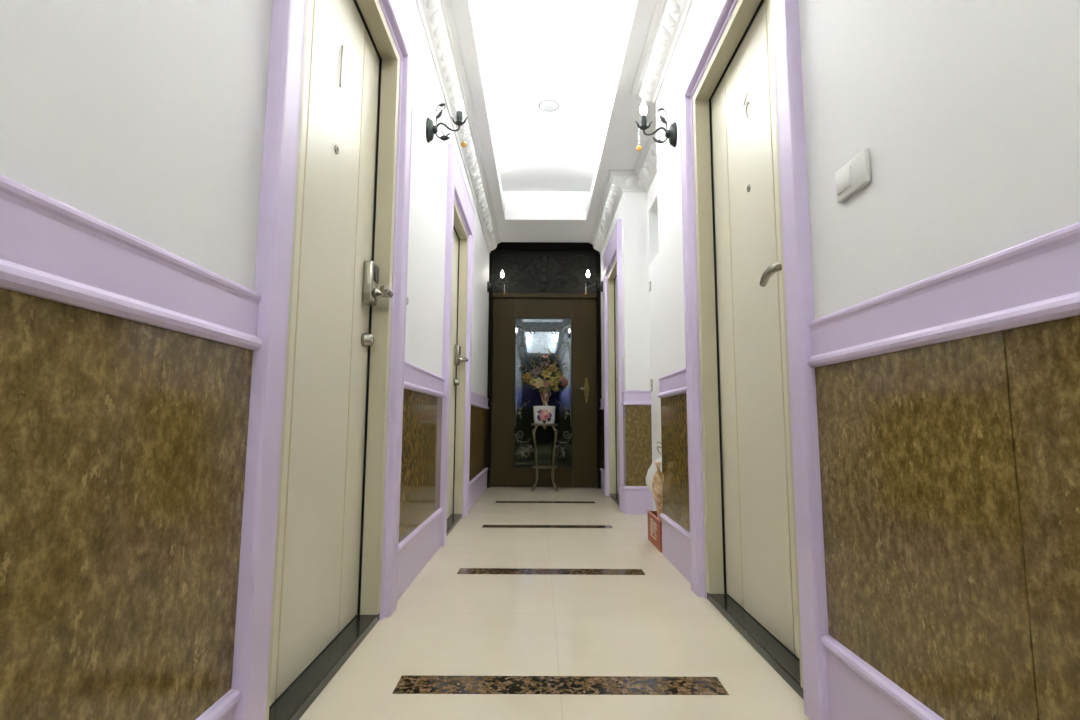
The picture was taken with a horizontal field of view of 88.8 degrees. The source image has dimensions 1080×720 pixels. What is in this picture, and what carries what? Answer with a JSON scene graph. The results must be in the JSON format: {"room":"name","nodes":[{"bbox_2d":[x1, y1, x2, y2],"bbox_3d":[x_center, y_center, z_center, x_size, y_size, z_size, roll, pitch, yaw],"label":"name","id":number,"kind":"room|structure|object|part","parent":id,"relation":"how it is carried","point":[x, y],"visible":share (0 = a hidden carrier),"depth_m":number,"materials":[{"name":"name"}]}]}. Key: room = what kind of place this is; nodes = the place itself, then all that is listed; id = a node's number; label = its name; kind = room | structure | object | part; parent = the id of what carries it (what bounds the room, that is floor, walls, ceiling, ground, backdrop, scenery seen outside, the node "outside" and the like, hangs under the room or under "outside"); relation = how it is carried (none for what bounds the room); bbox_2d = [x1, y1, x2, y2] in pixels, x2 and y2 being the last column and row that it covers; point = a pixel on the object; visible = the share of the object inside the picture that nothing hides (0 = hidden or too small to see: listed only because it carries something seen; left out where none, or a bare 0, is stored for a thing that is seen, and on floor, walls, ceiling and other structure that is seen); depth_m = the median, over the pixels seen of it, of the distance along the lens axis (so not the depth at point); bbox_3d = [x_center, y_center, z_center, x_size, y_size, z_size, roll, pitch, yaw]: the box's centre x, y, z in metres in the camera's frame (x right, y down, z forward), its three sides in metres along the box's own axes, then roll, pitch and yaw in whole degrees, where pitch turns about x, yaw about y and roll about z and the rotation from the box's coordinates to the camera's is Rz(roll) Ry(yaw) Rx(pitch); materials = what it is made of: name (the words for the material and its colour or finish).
{"room":"hotel corridor","nodes":[
{"label":"hotel corridor","id":0,"kind":"room"},
{"bbox_2d":[0,0,488,719],"bbox_3d":[-0.644,-0.766,0.060,0.225,2.870,11.950,0,-6,0],"label":"wall","id":1,"kind":"structure","parent":0,"point":[123,442],"depth_m":0.74,"materials":[{"name":"white paint"}]},
{"bbox_3d":[-0.534,-0.114,-2.487,0.005,0.605,7.033,0,-6,0],"label":"stone panel","id":2,"kind":"part","parent":1,"relation":"part of","materials":[{"name":"brown stone"}]},
{"bbox_2d":[0,174,261,350],"bbox_3d":[-0.523,-0.464,-2.448,0.022,0.110,7.033,0,-6,0],"label":"chair rail","id":3,"kind":"object","parent":1,"relation":"attached to","point":[51,249],"visible":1,"depth_m":0.67,"materials":[{"name":"purple paint"}]},
{"bbox_2d":[196,689,240,719],"bbox_3d":[-0.527,0.284,-2.532,0.023,0.205,7.033,0,-6,0],"label":"baseboard","id":4,"kind":"structure","parent":1,"relation":"attached to","point":[223,709],"depth_m":0.92,"materials":[{"name":"purple paint"}]},
{"bbox_2d":[232,0,415,719],"bbox_3d":[-0.587,-0.300,1.587,0.166,2.286,1.043,0,-6,0],"label":"door","id":5,"kind":"structure","parent":1,"relation":"in","point":[318,565],"depth_m":1.53,"materials":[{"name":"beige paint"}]},
{"bbox_3d":[-0.535,-0.230,1.869,0.060,0.038,0.087,0,-6,0],"label":"lever","id":6,"kind":"part","parent":5,"relation":"part of","materials":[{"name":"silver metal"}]},
{"bbox_2d":[397,508,442,600],"bbox_3d":[-0.536,0.848,2.485,0.023,0.205,1.010,0,-6,0],"label":"baseboard","id":7,"kind":"structure","parent":1,"relation":"attached to","point":[415,551],"depth_m":2.41,"materials":[{"name":"purple paint"}]},
{"bbox_3d":[-0.543,0.450,2.530,0.005,0.605,1.010,0,-6,0],"label":"stone panel","id":8,"kind":"part","parent":1,"relation":"part of","materials":[{"name":"brown stone"}]},
{"bbox_2d":[404,361,445,397],"bbox_3d":[-0.533,0.100,2.569,0.022,0.110,1.010,0,-6,0],"label":"chair rail","id":9,"kind":"object","parent":1,"relation":"attached to","point":[416,378],"visible":0.64,"depth_m":2.49,"materials":[{"name":"purple paint"}]},
{"bbox_2d":[426,96,467,146],"bbox_3d":[-0.441,-1.146,2.644,0.194,0.264,0.086,0,-6,0],"label":"wall sconce","id":10,"kind":"object","parent":1,"relation":"attached to","point":[431,129],"visible":1,"depth_m":2.63,"materials":[{"name":"black metal"}]},
{"bbox_3d":[-0.443,-1.116,2.640,0.120,0.046,0.011,0,-6,0],"label":"arm","id":11,"kind":"part","parent":10,"relation":"part of","materials":[{"name":"black metal"}]},
{"bbox_3d":[-0.386,-1.236,2.654,0.036,0.083,0.036,0,-6,0],"label":"flame bulb","id":12,"kind":"part","parent":10,"relation":"part of","materials":[{"name":"white glass"}]},
{"bbox_2d":[440,143,473,546],"bbox_3d":[-0.591,-0.073,3.612,0.166,2.286,1.038,0,-6,0],"label":"door","id":13,"kind":"structure","parent":1,"relation":"in","point":[459,245],"depth_m":3.88,"materials":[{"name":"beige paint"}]},
{"bbox_3d":[-0.607,0.033,3.600,0.136,2.014,0.813,0,-6,0],"label":"frame","id":14,"kind":"part","parent":13,"relation":"part of","materials":[{"name":"beige paint"}]},
{"bbox_3d":[-0.539,-0.003,3.891,0.060,0.038,0.087,0,-6,0],"label":"lever","id":15,"kind":"part","parent":13,"relation":"part of","materials":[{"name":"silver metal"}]},
{"bbox_2d":[415,0,500,252],"bbox_3d":[-0.471,-1.863,0.078,0.120,0.125,11.740,0,-6,0],"label":"trim","id":16,"kind":"structure","parent":1,"relation":"attached to","point":[436,16],"depth_m":3.13,"materials":[{"name":"white paint"}]},
{"bbox_3d":[-0.548,0.713,4.867,0.005,0.605,1.645,0,-6,0],"label":"stone panel","id":17,"kind":"part","parent":1,"relation":"part of","materials":[{"name":"brown stone"}]},
{"bbox_2d":[469,468,487,509],"bbox_3d":[-0.541,1.111,4.823,0.023,0.205,1.645,0,-6,0],"label":"baseboard","id":18,"kind":"structure","parent":1,"relation":"attached to","point":[478,485],"depth_m":4.77,"materials":[{"name":"purple paint"}]},
{"bbox_2d":[471,391,488,408],"bbox_3d":[-0.537,0.363,4.907,0.022,0.110,1.645,0,-6,0],"label":"chair rail","id":19,"kind":"object","parent":1,"relation":"attached to","point":[477,400],"visible":0.66,"depth_m":4.83,"materials":[{"name":"purple paint"}]},
{"bbox_2d":[487,270,505,294],"bbox_3d":[-0.447,-0.804,5.725,0.194,0.264,0.086,0,-6,0],"label":"wall sconce","id":20,"kind":"object","parent":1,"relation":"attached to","point":[489,286],"visible":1,"depth_m":5.71,"materials":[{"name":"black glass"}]},
{"bbox_2d":[450,0,656,242],"bbox_3d":[0.210,-2.101,0.186,2.200,0.380,12.100,0,-6,0],"label":"ceiling","id":21,"kind":"structure","parent":0,"point":[547,173],"depth_m":3.66,"materials":[{"name":"white paint"}]},
{"bbox_2d":[536,97,560,112],"bbox_3d":[0.061,-1.770,3.842,0.176,0.022,0.176,0,-6,0],"label":"recessed light","id":22,"kind":"object","parent":21,"relation":"in","point":[546,104],"visible":1,"depth_m":3.82,"materials":[{"name":"grey plastic"}]},
{"bbox_2d":[299,487,809,719],"bbox_3d":[0.197,0.721,-0.131,2.400,0.121,12.100,0,-6,0],"label":"floor","id":23,"kind":"structure","parent":0,"point":[543,603],"depth_m":1.73,"materials":[{"name":"beige tile"}]},
{"bbox_2d":[531,423,558,491],"bbox_3d":[0.048,0.964,5.512,0.269,0.656,0.268,0,-6,0],"label":"stand","id":24,"kind":"object","parent":23,"relation":"on","point":[536,425],"visible":1,"depth_m":5.42,"materials":[{"name":"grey metal"}]},
{"bbox_3d":[-0.052,0.960,5.412,0.069,0.642,0.069,0,-6,0],"label":"leg","id":25,"kind":"part","parent":24,"relation":"part of","materials":[{"name":"gold metal"}]},
{"bbox_2d":[533,406,555,423],"bbox_3d":[0.044,0.553,5.558,0.232,0.181,0.232,0,-6,0],"label":"pot","id":26,"kind":"object","parent":24,"relation":"on","point":[542,414],"visible":0.97,"depth_m":5.46,"materials":[{"name":"white ceramic"}]},
{"bbox_2d":[540,389,550,405],"bbox_3d":[0.055,0.382,5.577,0.084,0.164,0.084,-6,-9,45],"label":"vase","id":27,"kind":"object","parent":26,"relation":"on","point":[545,397],"visible":0.83,"depth_m":5.55,"materials":[{"name":"beige ceramic"}]},
{"bbox_2d":[523,349,567,392],"bbox_3d":[0.050,0.120,5.595,0.476,0.482,0.312,0,-6,0],"label":"flower bouquet","id":28,"kind":"object","parent":27,"relation":"in","point":[551,371],"visible":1,"depth_m":5.53,"materials":[{"name":"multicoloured plant"}]},
{"bbox_3d":[-0.131,0.175,5.571,0.093,0.110,0.094,0,-6,0],"label":"flower","id":29,"kind":"part","parent":28,"relation":"part of","materials":[{"name":"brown plant"}]},
{"bbox_3d":[-0.033,0.113,5.541,0.093,0.092,0.064,0,-6,0],"label":"flower","id":30,"kind":"part","parent":28,"relation":"part of","materials":[{"name":"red plant"}]},
{"bbox_3d":[-0.013,0.227,5.479,0.113,0.120,0.063,0,-6,0],"label":"flower","id":31,"kind":"part","parent":28,"relation":"part of","materials":[{"name":"beige plant"}]},
{"bbox_3d":[0.061,0.238,5.475,0.089,0.085,0.045,0,-6,0],"label":"flower","id":32,"kind":"part","parent":28,"relation":"part of","materials":[{"name":"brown plant"}]},
{"bbox_3d":[0.065,0.138,5.481,0.110,0.100,0.059,0,-6,0],"label":"flower","id":33,"kind":"part","parent":28,"relation":"part of","materials":[{"name":"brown plant"}]},
{"bbox_3d":[0.126,0.086,5.541,0.092,0.087,0.090,-4,-8,36],"label":"flower","id":34,"kind":"part","parent":28,"relation":"part of","materials":[{"name":"brown plant"}]},
{"bbox_3d":[0.138,0.214,5.473,0.116,0.104,0.061,0,-6,0],"label":"flower","id":35,"kind":"part","parent":28,"relation":"part of","materials":[{"name":"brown plant"}]},
{"bbox_3d":[0.201,0.153,5.557,0.100,0.095,0.054,4,-8,-33],"label":"flower","id":36,"kind":"part","parent":28,"relation":"part of","materials":[{"name":"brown plant"}]},
{"bbox_3d":[0.247,0.222,5.545,0.113,0.126,0.062,5,-8,-33],"label":"flower","id":37,"kind":"part","parent":28,"relation":"part of","materials":[{"name":"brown plant"}]},
{"bbox_2d":[532,423,557,425],"bbox_3d":[0.049,0.649,5.547,0.268,0.022,0.268,0,-6,0],"label":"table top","id":38,"kind":"object","parent":24,"relation":"on","point":[533,424],"depth_m":5.44,"materials":[{"name":"gold metal"}]},
{"bbox_3d":[0.147,0.983,5.611,0.026,0.642,0.087,-6,-9,45],"label":"leg","id":39,"kind":"part","parent":24,"relation":"part of","materials":[{"name":"gold metal"}]},
{"bbox_3d":[0.148,0.961,5.412,0.069,0.642,0.069,0,-6,0],"label":"leg","id":40,"kind":"part","parent":24,"relation":"part of","materials":[{"name":"gold metal"}]},
{"bbox_2d":[647,510,661,551],"bbox_3d":[0.715,0.938,3.035,0.182,0.162,0.331,0,-6,0],"label":"open box","id":41,"kind":"object","parent":23,"relation":"on","point":[654,523],"visible":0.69,"depth_m":3.01,"materials":[{"name":"brown cardboard"}]},
{"bbox_2d":[646,442,661,516],"bbox_3d":[0.702,0.745,3.144,0.195,0.554,0.123,0,-6,0],"label":"vase","id":42,"kind":"object","parent":41,"relation":"in","point":[651,471],"visible":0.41,"depth_m":3.15,"materials":[{"name":"white ceramic"}]},
{"bbox_2d":[652,462,663,519],"bbox_3d":[0.642,0.765,2.910,0.092,0.462,0.273,-2,-7,21],"label":"vase","id":43,"kind":"object","parent":41,"relation":"in","point":[658,479],"visible":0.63,"depth_m":2.88,"materials":[{"name":"beige ceramic"}]},
{"bbox_2d":[647,173,661,510],"bbox_3d":[1.037,-0.352,3.664,0.400,2.870,1.600,0,-6,0],"label":"wall","id":44,"kind":"structure","parent":0,"point":[652,194],"depth_m":4.05,"materials":[{"name":"white paint"}]},
{"bbox_2d":[650,379,652,391],"bbox_3d":[0.829,0.189,4.106,0.010,0.090,0.060,0,-6,0],"label":"wall socket","id":45,"kind":"object","parent":44,"relation":"attached to","point":[651,380],"visible":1,"depth_m":4.08,"materials":[{"name":"grey plastic"}]},
{"bbox_2d":[600,0,1079,719],"bbox_3d":[0.761,-0.759,0.062,0.225,2.870,11.950,0,-6,0],"label":"wall","id":46,"kind":"structure","parent":0,"point":[950,470],"depth_m":0.90,"materials":[{"name":"white paint"}]},
{"bbox_2d":[584,271,602,294],"bbox_3d":[0.550,-0.804,5.686,0.194,0.264,0.086,0,-6,0],"label":"wall sconce","id":47,"kind":"object","parent":46,"relation":"attached to","point":[600,285],"visible":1,"depth_m":5.68,"materials":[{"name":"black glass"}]},
{"bbox_2d":[600,398,603,409],"bbox_3d":[0.629,0.433,5.475,0.022,0.110,0.505,0,-6,0],"label":"chair rail","id":48,"kind":"object","parent":46,"relation":"attached to","point":[602,399],"visible":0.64,"depth_m":5.56,"materials":[{"name":"purple paint"}]},
{"bbox_2d":[600,468,604,491],"bbox_3d":[0.625,1.181,5.391,0.023,0.205,0.505,0,-6,0],"label":"baseboard","id":49,"kind":"structure","parent":46,"relation":"attached to","point":[601,469],"depth_m":5.44,"materials":[{"name":"purple paint"}]},
{"bbox_3d":[0.636,0.783,5.435,0.005,0.605,0.505,0,-6,0],"label":"stone panel","id":50,"kind":"part","parent":46,"relation":"part of","materials":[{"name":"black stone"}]},
{"bbox_2d":[603,219,623,511],"bbox_3d":[0.691,0.064,4.774,0.164,2.286,0.993,0,-6,0],"label":"door","id":51,"kind":"structure","parent":46,"relation":"in","point":[612,257],"depth_m":5.04,"materials":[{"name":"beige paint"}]},
{"bbox_3d":[0.705,0.170,4.762,0.136,2.014,0.768,0,-6,0],"label":"frame","id":52,"kind":"part","parent":51,"relation":"part of","materials":[{"name":"beige paint"}]},
{"bbox_2d":[621,390,651,404],"bbox_3d":[0.727,0.289,4.189,0.212,0.110,0.132,0,-6,0],"label":"chair rail","id":53,"kind":"object","parent":46,"relation":"attached to","point":[629,397],"visible":0.97,"depth_m":4.14,"materials":[{"name":"purple paint"}]},
{"bbox_2d":[622,484,652,514],"bbox_3d":[0.723,1.036,4.105,0.213,0.205,0.133,0,-6,0],"label":"baseboard","id":54,"kind":"structure","parent":46,"relation":"attached to","point":[637,500],"depth_m":4.05,"materials":[{"name":"purple paint"}]},
{"bbox_3d":[0.734,0.640,4.158,0.195,0.605,0.115,0,-6,0],"label":"stone panel","id":55,"kind":"part","parent":46,"relation":"part of","materials":[{"name":"brown stone"}]},
{"bbox_2d":[589,0,692,253],"bbox_3d":[0.694,-1.857,0.079,0.310,0.125,11.740,0,-6,0],"label":"trim","id":56,"kind":"structure","parent":46,"relation":"attached to","point":[669,17],"depth_m":3.08,"materials":[{"name":"white paint"}]},
{"bbox_2d":[635,100,676,150],"bbox_3d":[0.555,-1.134,2.664,0.194,0.264,0.086,0,-6,0],"label":"wall sconce","id":57,"kind":"object","parent":46,"relation":"attached to","point":[671,134],"visible":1,"depth_m":2.65,"materials":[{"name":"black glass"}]},
{"bbox_3d":[0.502,-1.224,2.675,0.036,0.083,0.036,0,-6,0],"label":"flame bulb","id":58,"kind":"part","parent":57,"relation":"part of","materials":[{"name":"white glass"}]},
{"bbox_3d":[0.557,-1.103,2.661,0.120,0.046,0.011,0,-6,0],"label":"arm","id":59,"kind":"part","parent":57,"relation":"part of","materials":[{"name":"black metal"}]},
{"bbox_2d":[657,368,685,397],"bbox_3d":[0.635,0.112,2.624,0.022,0.110,0.622,0,-6,0],"label":"chair rail","id":60,"kind":"object","parent":46,"relation":"attached to","point":[674,383],"visible":0.66,"depth_m":2.63,"materials":[{"name":"purple paint"}]},
{"bbox_2d":[660,513,690,583],"bbox_3d":[0.631,0.860,2.540,0.023,0.205,0.622,0,-6,0],"label":"baseboard","id":61,"kind":"structure","parent":46,"relation":"attached to","point":[675,539],"depth_m":2.53,"materials":[{"name":"purple paint"}]},
{"bbox_3d":[0.642,0.463,2.585,0.005,0.605,0.622,0,-6,0],"label":"stone panel","id":62,"kind":"part","parent":46,"relation":"part of","materials":[{"name":"brown stone"}]},
{"bbox_2d":[678,0,829,719],"bbox_3d":[0.697,-0.266,1.840,0.164,2.286,1.028,0,-6,0],"label":"door","id":63,"kind":"structure","parent":46,"relation":"in","point":[757,538],"depth_m":1.82,"materials":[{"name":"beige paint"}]},
{"bbox_3d":[0.710,-0.160,1.828,0.136,2.014,0.803,0,-6,0],"label":"frame","id":64,"kind":"part","parent":63,"relation":"part of","materials":[{"name":"beige paint"}]},
{"bbox_3d":[0.673,-0.246,1.575,0.057,0.042,0.150,0,-6,0],"label":"lever","id":65,"kind":"part","parent":63,"relation":"part of","materials":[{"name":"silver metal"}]},
{"bbox_2d":[835,148,870,202],"bbox_3d":[0.643,-0.378,1.139,0.015,0.070,0.112,0,-6,0],"label":"wall switch","id":66,"kind":"object","parent":46,"relation":"attached to","point":[853,176],"visible":1,"depth_m":1.12,"materials":[{"name":"white plastic"}]},
{"bbox_2d":[821,635,943,719],"bbox_3d":[0.640,0.304,-2.402,0.023,0.205,7.292,0,-6,0],"label":"baseboard","id":67,"kind":"structure","parent":46,"relation":"attached to","point":[857,690],"depth_m":1.08,"materials":[{"name":"purple paint"}]},
{"bbox_2d":[807,222,1079,367],"bbox_3d":[0.644,-0.444,-2.318,0.022,0.110,7.292,0,-6,0],"label":"chair rail","id":68,"kind":"object","parent":46,"relation":"attached to","point":[1036,280],"visible":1,"depth_m":0.82,"materials":[{"name":"purple paint"}]},
{"bbox_3d":[0.651,-0.093,-2.357,0.005,0.605,7.292,0,-6,0],"label":"stone panel","id":69,"kind":"part","parent":46,"relation":"part of","materials":[{"name":"brown stone"}]},
{"bbox_3d":[0.192,-0.096,5.984,2.200,2.870,0.130,0,-6,0],"label":"wall","id":70,"kind":"structure","parent":0,"visible":0},
{"bbox_2d":[486,242,601,487],"bbox_3d":[0.047,0.027,5.822,1.188,2.588,0.162,0,-6,0],"label":"door","id":71,"kind":"structure","parent":70,"relation":"in","point":[544,306],"depth_m":5.83,"materials":[{"name":"black wood"}]},
{"bbox_3d":[0.035,0.334,5.805,0.611,1.573,0.006,0,-6,0],"label":"glass pane","id":72,"kind":"part","parent":71,"relation":"part of","materials":[{"name":"glass"}]},
{"bbox_3d":[0.052,-0.940,5.957,1.110,0.480,0.030,0,-6,0],"label":"transom panel","id":73,"kind":"part","parent":71,"relation":"part of","materials":[{"name":"black wood"}]},
{"bbox_3d":[0.488,0.315,5.780,0.052,0.270,0.016,0,-6,0],"label":"lock plate","id":74,"kind":"part","parent":71,"relation":"part of","materials":[{"name":"gold metal"}]}
]}

